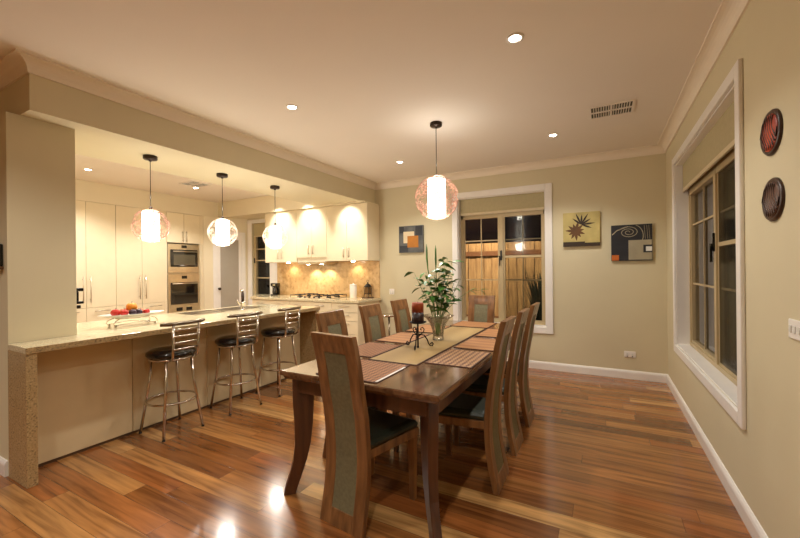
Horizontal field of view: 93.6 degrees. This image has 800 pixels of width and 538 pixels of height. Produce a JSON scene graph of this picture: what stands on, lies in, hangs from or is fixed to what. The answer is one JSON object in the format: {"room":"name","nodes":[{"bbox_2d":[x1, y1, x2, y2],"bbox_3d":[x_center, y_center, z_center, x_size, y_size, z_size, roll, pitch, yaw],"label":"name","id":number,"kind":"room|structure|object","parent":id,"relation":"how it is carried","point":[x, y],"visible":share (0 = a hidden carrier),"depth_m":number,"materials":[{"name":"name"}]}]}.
{"room":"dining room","nodes":[
{"label":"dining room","id":0,"kind":"room"},
{"bbox_2d":[0,112,76,475],"bbox_3d":[-4.215,0.182,3.569,3.870,2.420,0.370,-1,0,28],"label":"wall","id":1,"kind":"structure","parent":0,"point":[38,295],"depth_m":2.61,"materials":[{"name":"paint"}]},
{"bbox_2d":[0,244,3,268],"bbox_3d":[-2.707,-0.083,2.524,0.100,0.170,0.040,-1,0,28],"label":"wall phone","id":2,"kind":"object","parent":1,"relation":"attached to","point":[1,245],"visible":1,"depth_m":2.51,"materials":[{"name":"black plastic"}]},
{"bbox_2d":[0,456,7,476],"bbox_3d":[-4.304,1.342,3.403,3.850,0.102,0.018,-1,0,28],"label":"baseboard","id":3,"kind":"structure","parent":1,"relation":"attached to","point":[3,462],"depth_m":2.50,"materials":[{"name":"white paint"}]},
{"bbox_2d":[76,288,83,308],"bbox_3d":[-2.446,0.222,2.857,0.060,0.155,0.050,-1,0,28],"label":"wall phone","id":4,"kind":"object","parent":1,"relation":"attached to","point":[77,289],"visible":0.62,"depth_m":2.84,"materials":[{"name":"black plastic"}]},
{"bbox_2d":[75,154,268,202],"bbox_3d":[-3.650,-1.388,5.621,3.350,0.150,4.535,-1,0,28],"label":"ceiling","id":5,"kind":"structure","parent":0,"point":[104,172],"depth_m":5.61,"materials":[{"name":"paint"}]},
{"bbox_2d":[179,181,210,187],"bbox_3d":[-3.170,-1.314,5.826,0.340,0.008,0.320,-1,0,28],"label":"ceiling vent","id":6,"kind":"object","parent":5,"relation":"in","point":[189,183],"visible":1,"depth_m":5.83,"materials":[{"name":"metal"}]},
{"bbox_2d":[0,73,377,218],"bbox_3d":[-3.174,-1.193,5.289,4.100,0.350,4.270,-1,0,28],"label":"ceiling beam","id":7,"kind":"structure","parent":0,"point":[105,129],"depth_m":3.76,"materials":[{"name":"paint"}]},
{"bbox_2d":[131,154,169,241],"bbox_3d":[-2.310,-0.648,3.482,0.307,0.797,0.305,-1,0,28],"label":"pendant lamp","id":8,"kind":"object","parent":7,"relation":"hanging from","point":[151,232],"visible":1,"depth_m":3.43,"materials":[{"name":"white glass"}]},
{"bbox_2d":[0,49,376,189],"bbox_3d":[-3.183,-1.323,5.243,4.130,0.090,4.360,-1,0,28],"label":"trim","id":9,"kind":"structure","parent":7,"relation":"attached to","point":[15,65],"depth_m":3.01,"materials":[{"name":"paint"}]},
{"bbox_2d":[207,173,237,245],"bbox_3d":[-1.963,-0.653,4.157,0.305,0.794,0.305,-1,0,-2],"label":"pendant lamp","id":10,"kind":"object","parent":7,"relation":"hanging from","point":[222,225],"visible":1,"depth_m":4.10,"materials":[{"name":"white glass"}]},
{"bbox_2d":[262,185,287,248],"bbox_3d":[-1.591,-0.657,4.786,0.305,0.794,0.305,-1,0,-2],"label":"pendant lamp","id":11,"kind":"object","parent":7,"relation":"hanging from","point":[275,232],"visible":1,"depth_m":4.73,"materials":[{"name":"white glass"}]},
{"bbox_2d":[203,216,247,308],"bbox_3d":[-3.707,0.187,7.587,0.960,2.400,0.740,-1,0,28],"label":"wall","id":12,"kind":"structure","parent":0,"point":[241,224],"depth_m":7.26,"materials":[{"name":"paint"}]},
{"bbox_2d":[213,231,245,307],"bbox_3d":[-3.356,0.324,7.436,0.600,2.120,0.087,-1,0,-38],"label":"door","id":13,"kind":"structure","parent":12,"relation":"in","point":[229,263],"depth_m":7.46,"materials":[{"name":"white paint"}]},
{"bbox_2d":[0,0,721,182],"bbox_3d":[-1.056,-1.440,1.578,5.050,0.100,9.200,-1,0,28],"label":"ceiling","id":14,"kind":"structure","parent":0,"point":[367,80],"depth_m":2.58,"materials":[{"name":"paint"}]},
{"bbox_2d":[286,104,297,109],"bbox_3d":[-0.927,-1.388,3.227,0.104,0.006,0.104,-1,0,28],"label":"recessed light","id":15,"kind":"object","parent":14,"relation":"in","point":[289,106],"visible":1,"depth_m":3.23,"materials":[{"name":"white paint"}]},
{"bbox_2d":[415,121,458,218],"bbox_3d":[0.351,-0.943,3.614,0.414,0.922,0.420,-1,0,14],"label":"pendant lamp","id":16,"kind":"object","parent":14,"relation":"hanging from","point":[436,185],"visible":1,"depth_m":3.54,"materials":[{"name":"white glass"}]},
{"bbox_2d":[506,33,523,43],"bbox_3d":[0.700,-1.404,2.290,0.104,0.006,0.104,-1,0,28],"label":"recessed light","id":17,"kind":"object","parent":14,"relation":"in","point":[513,38],"visible":1,"depth_m":2.29,"materials":[{"name":"white paint"}]},
{"bbox_2d":[548,133,557,136],"bbox_3d":[1.617,-1.413,3.973,0.104,0.006,0.104,-1,0,28],"label":"recessed light","id":18,"kind":"object","parent":14,"relation":"in","point":[552,134],"visible":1,"depth_m":3.97,"materials":[{"name":"white paint"}]},
{"bbox_2d":[588,99,635,119],"bbox_3d":[1.881,-1.415,3.349,0.355,0.008,0.300,-1,0,28],"label":"ceiling vent","id":19,"kind":"object","parent":14,"relation":"in","point":[623,107],"visible":1,"depth_m":3.34,"materials":[{"name":"metal"}]},
{"bbox_2d":[0,368,751,537],"bbox_3d":[-2.550,1.426,2.283,8.400,0.100,9.400,-1,0,28],"label":"floor","id":20,"kind":"structure","parent":0,"point":[598,456],"depth_m":2.40,"materials":[{"name":"brown wood"}]},
{"bbox_2d":[76,200,115,322],"bbox_3d":[-4.894,0.200,5.688,0.664,2.398,0.780,-1,0,28],"label":"tall cabinet","id":21,"kind":"object","parent":20,"relation":"on","point":[95,222],"visible":0.36,"depth_m":5.65,"materials":[{"name":"beige laminate"}]},
{"bbox_2d":[115,205,166,317],"bbox_3d":[-4.523,0.197,6.377,0.664,2.398,0.781,-1,0,28],"label":"tall cabinet","id":22,"kind":"object","parent":20,"relation":"on","point":[141,266],"visible":0.55,"depth_m":6.17,"materials":[{"name":"beige laminate"}]},
{"bbox_2d":[8,304,319,488],"bbox_3d":[-2.165,0.932,3.828,1.124,0.880,2.774,-1,0,28],"label":"kitchen island","id":23,"kind":"object","parent":20,"relation":"on","point":[68,396],"visible":0.88,"depth_m":3.02,"materials":[{"name":"stone"}]},
{"bbox_2d":[98,310,163,327],"bbox_3d":[-2.350,0.440,3.306,0.240,0.107,0.500,-1,0,34],"label":"fruit stand","id":24,"kind":"object","parent":23,"relation":"on","point":[118,317],"visible":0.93,"depth_m":3.24,"materials":[{"name":"silver metal"}]},
{"bbox_2d":[110,309,119,315],"bbox_3d":[-2.422,0.369,3.201,0.072,0.074,0.072,-1,0,28],"label":"apple","id":25,"kind":"object","parent":24,"relation":"on","point":[114,312],"visible":0.78,"depth_m":3.18,"materials":[{"name":"red food"}]},
{"bbox_2d":[120,309,128,314],"bbox_3d":[-2.368,0.373,3.228,0.064,0.066,0.064,-1,0,28],"label":"apple","id":26,"kind":"object","parent":24,"relation":"on","point":[122,312],"visible":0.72,"depth_m":3.21,"materials":[{"name":"red food"}]},
{"bbox_2d":[126,303,136,310],"bbox_3d":[-2.368,0.329,3.317,0.084,0.086,0.084,-1,0,28],"label":"orange","id":27,"kind":"object","parent":24,"relation":"on","point":[129,306],"visible":0.77,"depth_m":3.29,"materials":[{"name":"brown food"}]},
{"bbox_2d":[129,309,136,314],"bbox_3d":[-2.329,0.374,3.276,0.060,0.062,0.060,-1,0,28],"label":"plum","id":28,"kind":"object","parent":24,"relation":"on","point":[133,311],"visible":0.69,"depth_m":3.26,"materials":[{"name":"purple food"}]},
{"bbox_2d":[176,306,260,314],"bbox_3d":[-2.100,0.488,4.466,0.320,0.006,0.940,-1,0,28],"label":"sink","id":29,"kind":"object","parent":23,"relation":"on","point":[246,307],"visible":0.99,"depth_m":4.38,"materials":[{"name":"silver metal"}]},
{"bbox_2d":[180,310,221,314],"bbox_3d":[-2.228,0.491,4.228,0.296,0.002,0.376,-1,0,28],"label":"basin","id":30,"kind":"object","parent":29,"relation":"in","point":[204,311],"depth_m":4.23,"materials":[{"name":"silver metal"}]},
{"bbox_2d":[216,306,255,309],"bbox_3d":[-1.996,0.489,4.660,0.296,0.002,0.476,-1,0,28],"label":"basin","id":31,"kind":"object","parent":29,"relation":"in","point":[246,307],"depth_m":4.65,"materials":[{"name":"silver metal"}]},
{"bbox_2d":[237,289,245,310],"bbox_3d":[-1.866,0.363,4.432,0.079,0.251,0.165,-1,0,-10],"label":"faucet","id":32,"kind":"object","parent":23,"relation":"on","point":[242,302],"visible":1,"depth_m":4.42,"materials":[{"name":"silver metal"}]},
{"bbox_2d":[139,318,204,441],"bbox_3d":[-1.931,0.899,3.196,0.428,0.941,0.394,-1,0,28],"label":"bar stool","id":33,"kind":"object","parent":20,"relation":"on","point":[172,353],"visible":1,"depth_m":3.12,"materials":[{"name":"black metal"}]},
{"bbox_2d":[166,212,203,312],"bbox_3d":[-4.175,0.193,7.024,0.664,2.398,0.685,-1,0,28],"label":"tall cabinet","id":34,"kind":"object","parent":20,"relation":"on","point":[187,229],"visible":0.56,"depth_m":6.94,"materials":[{"name":"beige laminate"}]},
{"bbox_2d":[167,243,198,272],"bbox_3d":[-4.106,-0.188,6.948,0.489,0.522,0.584,-1,0,28],"label":"microwave oven","id":35,"kind":"object","parent":34,"relation":"in","point":[181,258],"visible":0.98,"depth_m":6.83,"materials":[{"name":"metal"}]},
{"bbox_2d":[167,274,199,312],"bbox_3d":[-4.096,0.470,6.947,0.496,0.753,0.584,-1,0,28],"label":"wall oven","id":36,"kind":"object","parent":34,"relation":"in","point":[183,289],"visible":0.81,"depth_m":6.83,"materials":[{"name":"metal"}]},
{"bbox_2d":[209,311,262,415],"bbox_3d":[-1.621,0.896,3.732,0.428,0.941,0.394,-1,0,34],"label":"bar stool","id":37,"kind":"object","parent":20,"relation":"on","point":[238,340],"visible":1,"depth_m":3.65,"materials":[{"name":"silver metal"}]},
{"bbox_2d":[255,306,301,396],"bbox_3d":[-1.354,0.893,4.227,0.428,0.941,0.394,-1,0,24],"label":"bar stool","id":38,"kind":"object","parent":20,"relation":"on","point":[273,332],"visible":0.91,"depth_m":4.13,"materials":[{"name":"silver metal"}]},
{"bbox_2d":[252,299,378,344],"bbox_3d":[-1.760,0.949,6.590,2.880,0.838,0.652,-1,0,28],"label":"base cabinet","id":39,"kind":"object","parent":20,"relation":"on","point":[351,310],"visible":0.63,"depth_m":5.77,"materials":[{"name":"beige laminate"}]},
{"bbox_2d":[250,294,380,303],"bbox_3d":[-1.771,0.508,6.598,2.979,0.040,0.648,-1,0,28],"label":"benchtop","id":40,"kind":"object","parent":39,"relation":"on","point":[357,300],"visible":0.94,"depth_m":6.11,"materials":[{"name":"stone"}]},
{"bbox_2d":[270,283,279,295],"bbox_3d":[-2.338,0.379,7.046,0.130,0.230,0.158,-1,0,3],"label":"coffee maker","id":41,"kind":"object","parent":40,"relation":"on","point":[275,286],"visible":1,"depth_m":6.99,"materials":[{"name":"black plastic"}]},
{"bbox_2d":[289,293,347,298],"bbox_3d":[-1.382,0.456,6.373,0.880,0.055,0.500,-1,0,28],"label":"gas cooktop","id":42,"kind":"object","parent":40,"relation":"on","point":[308,295],"visible":1,"depth_m":6.29,"materials":[{"name":"metal"}]},
{"bbox_2d":[350,283,356,297],"bbox_3d":[-0.771,0.355,6.203,0.118,0.245,0.118,-1,0,28],"label":"canister","id":43,"kind":"object","parent":40,"relation":"on","point":[353,287],"visible":0.97,"depth_m":6.15,"materials":[{"name":"white ceramic"}]},
{"bbox_3d":[-0.529,0.469,6.187,0.240,0.012,0.144,-1,0,28],"label":"dish","id":44,"kind":"object","parent":40,"relation":"on","visible":0},
{"bbox_2d":[364,280,371,296],"bbox_3d":[-0.530,0.322,6.187,0.136,0.286,0.136,-1,0,28],"label":"lantern","id":45,"kind":"object","parent":44,"relation":"on","point":[368,288],"visible":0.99,"depth_m":6.16,"materials":[{"name":"metal"}]},
{"bbox_2d":[315,309,399,474],"bbox_3d":[-0.316,0.836,2.742,0.519,1.035,0.399,-1,0,28],"label":"dining chair","id":46,"kind":"object","parent":20,"relation":"on","point":[333,322],"visible":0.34,"depth_m":2.79,"materials":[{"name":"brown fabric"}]},
{"bbox_2d":[310,331,418,537],"bbox_3d":[-0.201,0.842,2.123,0.399,1.020,0.519,-1,0,35],"label":"dining chair","id":47,"kind":"object","parent":20,"relation":"on","point":[357,433],"visible":1,"depth_m":1.98,"materials":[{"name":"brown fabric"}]},
{"bbox_2d":[358,303,411,418],"bbox_3d":[-0.053,0.833,3.231,0.519,1.035,0.399,-1,0,28],"label":"dining chair","id":48,"kind":"object","parent":20,"relation":"on","point":[371,314],"visible":0.34,"depth_m":3.29,"materials":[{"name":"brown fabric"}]},
{"bbox_2d":[382,313,393,335],"bbox_3d":[-0.158,1.007,5.514,0.320,0.690,0.320,-1,0,28],"label":"pedestal stand","id":49,"kind":"object","parent":20,"relation":"on","point":[388,315],"visible":0.38,"depth_m":5.50,"materials":[{"name":"silver metal"}]},
{"bbox_2d":[390,299,411,332],"bbox_3d":[0.204,0.831,3.751,0.519,1.035,0.399,-1,0,28],"label":"dining chair","id":50,"kind":"object","parent":20,"relation":"on","point":[401,313],"visible":0.3,"depth_m":3.81,"materials":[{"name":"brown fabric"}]},
{"bbox_2d":[280,320,525,537],"bbox_3d":[0.326,0.974,3.120,1.036,0.745,2.504,-1,0,28],"label":"dining table","id":51,"kind":"object","parent":20,"relation":"on","point":[424,390],"visible":0.65,"depth_m":2.04,"materials":[{"name":"brown wood"}]},
{"bbox_2d":[316,359,409,382],"bbox_3d":[-0.210,0.603,2.264,0.413,0.008,0.410,-1,0,28],"label":"placemat","id":52,"kind":"object","parent":51,"relation":"on","point":[374,371],"visible":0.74,"depth_m":2.25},
{"bbox_2d":[358,342,401,357],"bbox_3d":[-0.224,0.605,2.839,0.305,0.005,0.450,-1,0,28],"label":"placemat","id":53,"kind":"object","parent":51,"relation":"on","point":[370,349],"visible":0.67,"depth_m":2.85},
{"bbox_2d":[375,332,429,343],"bbox_3d":[0.030,0.602,3.310,0.305,0.005,0.460,-1,0,28],"label":"placemat","id":54,"kind":"object","parent":51,"relation":"on","point":[401,337],"visible":0.84,"depth_m":3.26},
{"bbox_2d":[368,326,485,365],"bbox_3d":[0.321,0.599,3.128,0.360,0.005,1.585,-1,0,28],"label":"table runner","id":55,"kind":"object","parent":51,"relation":"on","point":[453,335],"visible":0.99,"depth_m":2.84,"materials":[{"name":"beige fabric"}]},
{"bbox_2d":[406,321,433,349],"bbox_3d":[0.131,0.498,2.821,0.221,0.201,0.195,-1,0,13],"label":"candle holder","id":56,"kind":"object","parent":55,"relation":"on","point":[417,334],"visible":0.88,"depth_m":2.85,"materials":[{"name":"metal"}]},
{"bbox_2d":[412,302,423,322],"bbox_3d":[0.134,0.326,2.850,0.090,0.160,0.090,-1,0,28],"label":"pillar candle","id":57,"kind":"object","parent":56,"relation":"on","point":[417,307],"visible":0.94,"depth_m":2.81,"materials":[{"name":"brown wax"}]},
{"bbox_2d":[424,313,453,340],"bbox_3d":[0.322,0.493,3.175,0.270,0.207,0.270,-1,0,28],"label":"glass vase","id":58,"kind":"object","parent":55,"relation":"on","point":[432,320],"visible":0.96,"depth_m":3.14,"materials":[{"name":"glass"}]},
{"bbox_2d":[404,244,488,334],"bbox_3d":[0.392,0.176,3.186,0.714,0.781,0.276,-1,0,-1],"label":"greenery","id":59,"kind":"object","parent":58,"relation":"in","point":[443,306],"visible":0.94,"depth_m":3.17,"materials":[{"name":"green plant"}]},
{"bbox_2d":[405,324,450,332],"bbox_3d":[0.288,0.600,3.790,0.305,0.005,0.450,-1,0,28],"label":"placemat","id":60,"kind":"object","parent":51,"relation":"on","point":[428,329],"visible":0.6,"depth_m":3.73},
{"bbox_2d":[424,348,490,368],"bbox_3d":[0.401,0.599,2.543,0.315,0.005,0.460,-1,0,28],"label":"placemat","id":61,"kind":"object","parent":51,"relation":"on","point":[450,357],"visible":1,"depth_m":2.51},
{"bbox_2d":[450,321,496,327],"bbox_3d":[0.794,0.595,4.040,0.400,0.005,0.390,-1,0,28],"label":"placemat","id":62,"kind":"object","parent":51,"relation":"on","point":[474,324],"visible":0.99,"depth_m":4.02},
{"bbox_2d":[453,337,495,350],"bbox_3d":[0.651,0.596,2.999,0.305,0.005,0.460,-1,0,28],"label":"placemat","id":63,"kind":"object","parent":51,"relation":"on","point":[484,344],"visible":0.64,"depth_m":2.96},
{"bbox_2d":[475,328,512,337],"bbox_3d":[0.909,0.593,3.479,0.305,0.005,0.450,-1,0,28],"label":"placemat","id":64,"kind":"object","parent":51,"relation":"on","point":[489,332],"visible":0.49,"depth_m":3.46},
{"bbox_2d":[439,316,515,494],"bbox_3d":[0.469,0.828,2.457,0.519,1.035,0.399,-1,0,28],"label":"dining chair","id":65,"kind":"object","parent":20,"relation":"on","point":[467,410],"visible":0.9,"depth_m":2.33,"materials":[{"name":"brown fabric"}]},
{"bbox_2d":[468,295,494,322],"bbox_3d":[0.839,0.824,4.131,0.399,1.035,0.519,-1,0,28],"label":"dining chair","id":66,"kind":"object","parent":20,"relation":"on","point":[481,308],"visible":0.27,"depth_m":4.30,"materials":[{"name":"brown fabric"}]},
{"bbox_2d":[454,308,529,455],"bbox_3d":[0.715,0.825,2.915,0.519,1.035,0.399,-1,0,28],"label":"dining chair","id":67,"kind":"object","parent":20,"relation":"on","point":[478,387],"visible":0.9,"depth_m":2.79,"materials":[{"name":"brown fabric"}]},
{"bbox_2d":[482,302,539,426],"bbox_3d":[0.976,0.823,3.399,0.519,1.035,0.399,-1,0,28],"label":"dining chair","id":68,"kind":"object","parent":20,"relation":"on","point":[523,366],"visible":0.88,"depth_m":3.22,"materials":[{"name":"brown wood"}]},
{"bbox_2d":[247,153,667,373],"bbox_3d":[-0.474,-0.020,6.382,8.200,2.750,0.200,-1,0,28],"label":"wall","id":69,"kind":"structure","parent":0,"point":[604,308],"depth_m":4.75,"materials":[{"name":"paint"}]},
{"bbox_2d":[247,219,276,304],"bbox_3d":[-2.720,0.192,7.522,0.800,2.370,0.120,-1,0,28],"label":"window","id":70,"kind":"structure","parent":69,"relation":"in","point":[265,274],"depth_m":7.62,"materials":[{"name":"white paint"}]},
{"bbox_2d":[254,224,264,236],"bbox_3d":[-2.760,-0.777,7.530,0.470,0.250,0.014,-1,0,28],"label":"roller blind","id":71,"kind":"object","parent":70,"relation":"attached to","point":[259,229],"visible":0.61,"depth_m":7.56,"materials":[{"name":"beige fabric"}]},
{"bbox_2d":[265,210,297,262],"bbox_3d":[-2.075,-0.573,6.900,0.778,0.908,0.394,-1,0,28],"label":"upper cabinet","id":72,"kind":"object","parent":69,"relation":"attached to","point":[287,220],"visible":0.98,"depth_m":6.71,"materials":[{"name":"beige laminate"}]},
{"bbox_2d":[297,207,334,261],"bbox_3d":[-1.440,-0.580,6.559,0.660,0.908,0.394,-1,0,28],"label":"upper cabinet","id":73,"kind":"object","parent":69,"relation":"attached to","point":[311,223],"visible":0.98,"depth_m":6.41,"materials":[{"name":"beige laminate"}]},
{"bbox_2d":[298,261,336,264],"bbox_3d":[-1.441,-0.102,6.549,0.600,0.048,0.320,-1,0,28],"label":"range hood","id":74,"kind":"object","parent":73,"relation":"attached to","point":[319,262],"visible":0.96,"depth_m":6.42,"materials":[{"name":"metal"}]},
{"bbox_2d":[277,260,379,297],"bbox_3d":[-1.353,0.174,6.734,2.315,0.620,0.014,-1,0,28],"label":"backsplash","id":75,"kind":"structure","parent":69,"relation":"attached to","point":[293,278],"depth_m":6.67,"materials":[{"name":"stone"}]},
{"bbox_2d":[326,203,379,261],"bbox_3d":[-0.790,-0.586,6.209,0.813,0.908,0.394,-1,0,28],"label":"upper cabinet","id":76,"kind":"object","parent":69,"relation":"attached to","point":[352,229],"visible":1,"depth_m":6.05,"materials":[{"name":"beige laminate"}]},
{"bbox_2d":[399,225,423,252],"bbox_3d":[0.177,-0.467,5.895,0.420,0.420,0.037,-1,0,28],"label":"picture","id":77,"kind":"object","parent":69,"relation":"attached to","point":[411,238],"visible":1,"depth_m":5.87,"materials":[{"name":"paint"}]},
{"bbox_2d":[452,183,552,333],"bbox_3d":[1.428,-0.132,5.324,1.385,1.985,0.182,-1,0,28],"label":"window","id":78,"kind":"structure","parent":69,"relation":"in","point":[543,326],"depth_m":5.34,"materials":[{"name":"white paint"}]},
{"bbox_2d":[460,192,543,215],"bbox_3d":[1.416,-0.908,5.316,1.171,0.238,0.018,-1,0,28],"label":"roller blind","id":79,"kind":"object","parent":78,"relation":"attached to","point":[530,201],"visible":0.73,"depth_m":5.29,"materials":[{"name":"beige fabric"}]},
{"bbox_2d":[375,145,664,189],"bbox_3d":[1.311,-1.368,5.250,3.960,0.090,0.090,-1,0,28],"label":"trim","id":80,"kind":"structure","parent":69,"relation":"attached to","point":[652,149],"depth_m":4.97,"materials":[{"name":"paint"}]},
{"bbox_2d":[563,211,599,246],"bbox_3d":[2.293,-0.501,4.757,0.420,0.430,0.039,-1,0,28],"label":"picture","id":81,"kind":"object","parent":69,"relation":"attached to","point":[580,228],"visible":1,"depth_m":4.74,"materials":[{"name":"yellow paint"}]},
{"bbox_2d":[507,358,666,382],"bbox_3d":[1.408,1.285,5.254,3.840,0.102,0.018,-1,0,28],"label":"baseboard","id":82,"kind":"structure","parent":69,"relation":"attached to","point":[600,371],"depth_m":4.67,"materials":[{"name":"white paint"}]},
{"bbox_2d":[624,351,635,357],"bbox_3d":[2.767,1.027,4.525,0.120,0.072,0.012,-1,0,28],"label":"power outlet","id":83,"kind":"object","parent":69,"relation":"attached to","point":[626,353],"visible":1,"depth_m":4.52,"materials":[{"name":"white paint"}]},
{"bbox_2d":[611,223,652,260],"bbox_3d":[2.770,-0.315,4.502,0.420,0.430,0.038,-1,0,28],"label":"picture","id":84,"kind":"object","parent":69,"relation":"attached to","point":[633,242],"visible":1,"depth_m":4.49,"materials":[{"name":"grey paint"}]},
{"bbox_2d":[666,0,799,537],"bbox_3d":[1.047,-0.035,0.342,0.200,2.750,9.400,-1,0,28],"label":"wall","id":85,"kind":"structure","parent":0,"point":[762,460],"depth_m":1.73,"materials":[{"name":"paint"}]},
{"bbox_2d":[657,0,750,152],"bbox_3d":[0.906,-1.364,0.410,0.090,0.090,9.000,-1,0,28],"label":"trim","id":86,"kind":"structure","parent":85,"relation":"attached to","point":[729,13],"depth_m":2.49,"materials":[{"name":"paint"}]},
{"bbox_2d":[672,58,746,429],"bbox_3d":[2.374,-0.136,2.878,0.182,1.955,2.139,-1,0,28],"label":"window","id":87,"kind":"structure","parent":85,"relation":"in","point":[708,235],"depth_m":2.83,"materials":[{"name":"white paint"}]},
{"bbox_2d":[682,101,734,191],"bbox_3d":[2.359,-0.894,2.882,0.018,0.271,1.951,-1,0,28],"label":"roller blind","id":88,"kind":"object","parent":87,"relation":"attached to","point":[720,139],"visible":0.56,"depth_m":2.76,"materials":[{"name":"beige fabric"}]},
{"bbox_2d":[666,374,767,537],"bbox_3d":[0.965,1.289,0.393,0.018,0.102,9.000,-1,0,28],"label":"baseboard","id":89,"kind":"structure","parent":85,"relation":"attached to","point":[752,524],"depth_m":2.32,"materials":[{"name":"white paint"}]},
{"bbox_2d":[760,108,782,155],"bbox_3d":[1.617,-0.594,1.642,0.019,0.196,0.216,-1,0,28],"label":"carved plaque","id":90,"kind":"object","parent":85,"relation":"attached to","point":[771,133],"visible":1,"depth_m":1.61,"materials":[{"name":"brown wood"}]},
{"bbox_2d":[761,177,785,221],"bbox_3d":[1.614,-0.300,1.631,0.019,0.188,0.216,-1,0,28],"label":"carved plaque","id":91,"kind":"object","parent":85,"relation":"attached to","point":[773,197],"visible":1,"depth_m":1.60,"materials":[{"name":"brown wood"}]},
{"bbox_2d":[788,318,799,340],"bbox_3d":[1.525,0.235,1.449,0.012,0.075,0.120,-1,0,28],"label":"light switch","id":92,"kind":"object","parent":85,"relation":"attached to","point":[793,325],"visible":1,"depth_m":1.45,"materials":[{"name":"white paint"}]},
{"bbox_3d":[2.403,1.396,9.384,18.000,0.100,7.800,-1,0,28],"label":"ground","id":93,"kind":"structure","parent":0,"visible":0},
{"bbox_2d":[466,241,541,317],"bbox_3d":[1.459,0.425,7.537,13.104,1.860,0.160,-1,0,28],"label":"fence","id":94,"kind":"object","parent":93,"relation":"on","point":[514,289],"visible":0.06,"depth_m":7.20,"materials":[{"name":"brown wood"}]},
{"bbox_2d":[524,270,541,319],"bbox_3d":[2.467,0.623,6.438,0.787,1.447,0.775,-1,0,28],"label":"shrub","id":95,"kind":"object","parent":93,"relation":"on","point":[536,292],"visible":0.19,"depth_m":6.33,"materials":[{"name":"green plant"}]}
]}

